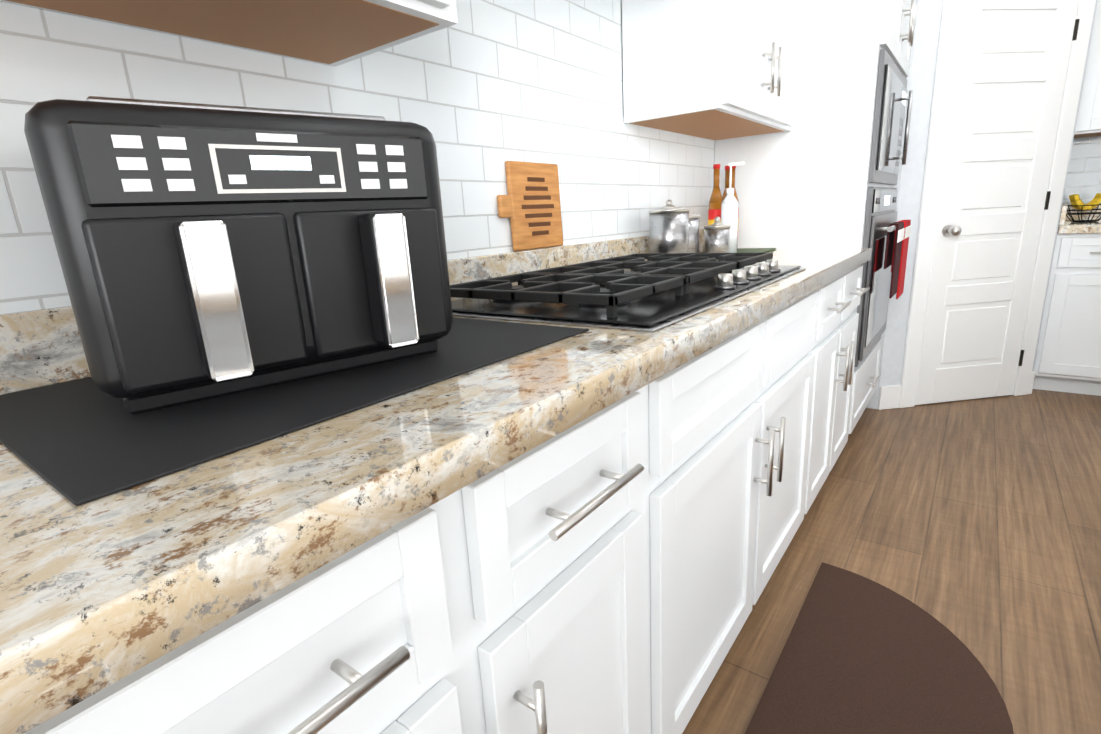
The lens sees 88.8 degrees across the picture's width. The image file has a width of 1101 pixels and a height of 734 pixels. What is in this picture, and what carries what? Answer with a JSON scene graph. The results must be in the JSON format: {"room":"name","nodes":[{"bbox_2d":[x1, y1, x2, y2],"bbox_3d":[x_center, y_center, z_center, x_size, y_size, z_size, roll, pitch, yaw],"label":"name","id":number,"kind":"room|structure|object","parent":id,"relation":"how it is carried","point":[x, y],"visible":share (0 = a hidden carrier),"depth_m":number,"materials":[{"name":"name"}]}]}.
{"room":"kitchen","nodes":[
{"label":"kitchen","id":0,"kind":"room"},
{"bbox_2d":[620,0,714,163],"bbox_3d":[-0.434,-0.550,1.081,0.120,2.750,8.140,8,18,36],"label":"wall","id":1,"kind":"structure","parent":0,"point":[622,71],"depth_m":1.80,"materials":[{"name":"paint"}]},
{"bbox_2d":[0,0,457,66],"bbox_3d":[-0.488,-0.878,0.501,0.387,0.918,0.860,8,18,36],"label":"upper cabinet","id":2,"kind":"object","parent":1,"relation":"attached to","point":[335,33],"visible":1,"depth_m":0.79,"materials":[{"name":"white"}]},
{"bbox_2d":[0,229,703,392],"bbox_3d":[-0.044,-0.270,1.531,0.022,0.098,2.649,8,18,36],"label":"backsplash","id":3,"kind":"structure","parent":1,"relation":"attached to","point":[42,346],"depth_m":1.19,"materials":[{"name":"beige stone"}]},
{"bbox_2d":[0,0,713,313],"bbox_3d":[-0.329,-0.589,1.110,0.006,0.800,3.488,8,18,36],"label":"wall tile","id":4,"kind":"structure","parent":1,"relation":"attached to","point":[482,91],"depth_m":1.27,"materials":[{"name":"white tile"}]},
{"bbox_2d":[622,0,798,140],"bbox_3d":[0.593,-1.306,1.891,0.387,0.918,0.845,8,18,36],"label":"upper cabinet","id":5,"kind":"object","parent":1,"relation":"attached to","point":[714,70],"visible":1,"depth_m":1.74,"materials":[{"name":"white wood"}]},
{"bbox_2d":[682,389,1100,733],"bbox_3d":[1.770,1.104,-0.124,5.440,0.060,8.140,8,18,36],"label":"floor","id":6,"kind":"structure","parent":0,"point":[973,526],"depth_m":1.83,"materials":[{"name":"brown wood"}]},
{"bbox_2d":[40,381,663,733],"bbox_3d":[-0.315,0.490,0.798,0.622,0.875,0.778,8,18,36],"label":"base cabinet","id":7,"kind":"object","parent":6,"relation":"on","point":[594,529],"depth_m":0.57,"materials":[{"name":"white wood"}]},
{"bbox_2d":[0,248,871,733],"bbox_3d":[0.207,-0.166,1.368,0.640,0.045,2.649,8,18,36],"label":"countertop","id":8,"kind":"structure","parent":7,"relation":"on","point":[96,595],"depth_m":0.42,"materials":[{"name":"beige stone"}]},
{"bbox_2d":[0,317,588,505],"bbox_3d":[-0.319,-0.007,0.780,0.460,0.003,0.660,8,18,36],"label":"mat","id":9,"kind":"object","parent":8,"relation":"on","point":[77,442],"visible":0.66,"depth_m":0.57,"materials":[{"name":"black rubber"}]},
{"bbox_2d":[24,96,452,414],"bbox_3d":[-0.361,-0.151,0.715,0.400,0.310,0.354,-15,19,-37],"label":"air fryer","id":10,"kind":"object","parent":9,"relation":"on","point":[206,251],"visible":1,"depth_m":0.58,"materials":[{"name":"black plastic"}]},
{"bbox_2d":[497,161,562,250],"bbox_3d":[-0.052,-0.426,1.491,0.022,0.222,0.253,8,18,36],"label":"cutting board","id":11,"kind":"object","parent":8,"relation":"on","point":[529,205],"visible":0.96,"depth_m":1.48,"materials":[{"name":"brown wood"}]},
{"bbox_2d":[413,252,806,332],"bbox_3d":[0.216,-0.220,1.381,0.558,0.049,0.950,8,18,36],"label":"cooktop","id":12,"kind":"object","parent":8,"relation":"in","point":[625,292],"depth_m":1.15,"materials":[{"name":"black metal"}]},
{"bbox_2d":[649,200,699,252],"bbox_3d":[0.402,-0.456,1.906,0.135,0.216,0.135,-5,15,-7],"label":"canister","id":13,"kind":"object","parent":8,"relation":"on","point":[673,229],"depth_m":1.86,"materials":[{"name":"silver metal"}]},
{"bbox_2d":[704,217,730,259],"bbox_3d":[0.534,-0.485,2.037,0.234,0.191,0.119,-5,15,-7],"label":"canister","id":14,"kind":"object","parent":8,"relation":"on","point":[717,234],"depth_m":2.01,"materials":[{"name":"silver metal"}]},
{"bbox_2d":[664,285,831,733],"bbox_3d":[0.259,0.263,1.535,0.622,0.875,1.145,8,18,36],"label":"base cabinet","id":15,"kind":"object","parent":6,"relation":"on","point":[744,422],"depth_m":1.20,"materials":[{"name":"white wood"}]},
{"bbox_2d":[715,0,916,433],"bbox_3d":[1.236,-0.889,2.570,0.711,2.467,0.857,8,18,36],"label":"tall cabinet","id":16,"kind":"object","parent":6,"relation":"on","point":[823,172],"visible":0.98,"depth_m":2.25,"materials":[{"name":"white wood"}]},
{"bbox_2d":[816,265,867,495],"bbox_3d":[0.764,0.063,2.185,0.622,0.875,0.839,8,18,36],"label":"base cabinet","id":17,"kind":"object","parent":6,"relation":"on","point":[846,292],"depth_m":2.01,"materials":[{"name":"white wood"}]},
{"bbox_2d":[745,562,1013,733],"bbox_3d":[0.758,0.751,1.271,0.457,0.014,0.920,8,18,36],"label":"kitchen mat","id":18,"kind":"object","parent":6,"relation":"on","point":[860,654],"visible":0.9,"depth_m":1.33,"materials":[{"name":"brown rubber"}]},
{"bbox_2d":[1033,203,1100,395],"bbox_3d":[3.259,-0.358,2.976,1.000,1.018,0.662,8,18,36],"label":"base cabinet","id":19,"kind":"object","parent":6,"relation":"on","point":[1068,357],"visible":0.73,"depth_m":3.00,"materials":[{"name":"white wood"}]},
{"bbox_2d":[1066,193,1100,221],"bbox_3d":[2.960,-0.879,3.098,0.216,0.150,0.216,8,18,36],"label":"fruit basket","id":20,"kind":"object","parent":19,"relation":"on","point":[1077,203],"visible":0.94,"depth_m":3.08,"materials":[{"name":"black metal"}]},
{"bbox_2d":[866,0,1096,408],"bbox_3d":[2.103,-1.249,3.195,1.302,2.750,1.300,8,18,36],"label":"wall","id":21,"kind":"structure","parent":0,"point":[920,79],"depth_m":2.75,"materials":[{"name":"paint"}]},
{"bbox_2d":[878,371,1034,409],"bbox_3d":[0.019,0.870,0.750,1.308,0.130,7.262,8,18,36],"label":"baseboard","id":22,"kind":"structure","parent":21,"relation":"attached to","point":[889,397],"depth_m":3.03,"materials":[{"name":"white wood"}]},
{"bbox_2d":[899,0,1095,407],"bbox_3d":[2.232,-0.838,2.838,0.567,2.125,0.567,8,18,36],"label":"pantry door","id":23,"kind":"structure","parent":21,"relation":"in","point":[1007,83],"depth_m":2.82,"materials":[{"name":"white wood"}]},
{"bbox_2d":[1074,0,1100,137],"bbox_3d":[3.270,-1.678,2.740,1.000,0.918,0.387,8,18,36],"label":"upper cabinet","id":24,"kind":"object","parent":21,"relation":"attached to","point":[1088,122],"visible":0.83,"depth_m":2.96,"materials":[{"name":"white wood"}]},
{"bbox_3d":[4.136,-1.192,2.557,5.320,2.750,0.120,8,18,36],"label":"wall","id":25,"kind":"structure","parent":0,"visible":0},
{"bbox_2d":[1062,136,1100,203],"bbox_3d":[3.424,-1.106,3.055,1.008,0.405,0.006,8,18,36],"label":"wall tile","id":26,"kind":"structure","parent":25,"relation":"attached to","point":[1083,180],"depth_m":3.28,"materials":[{"name":"white tile"}]}
]}

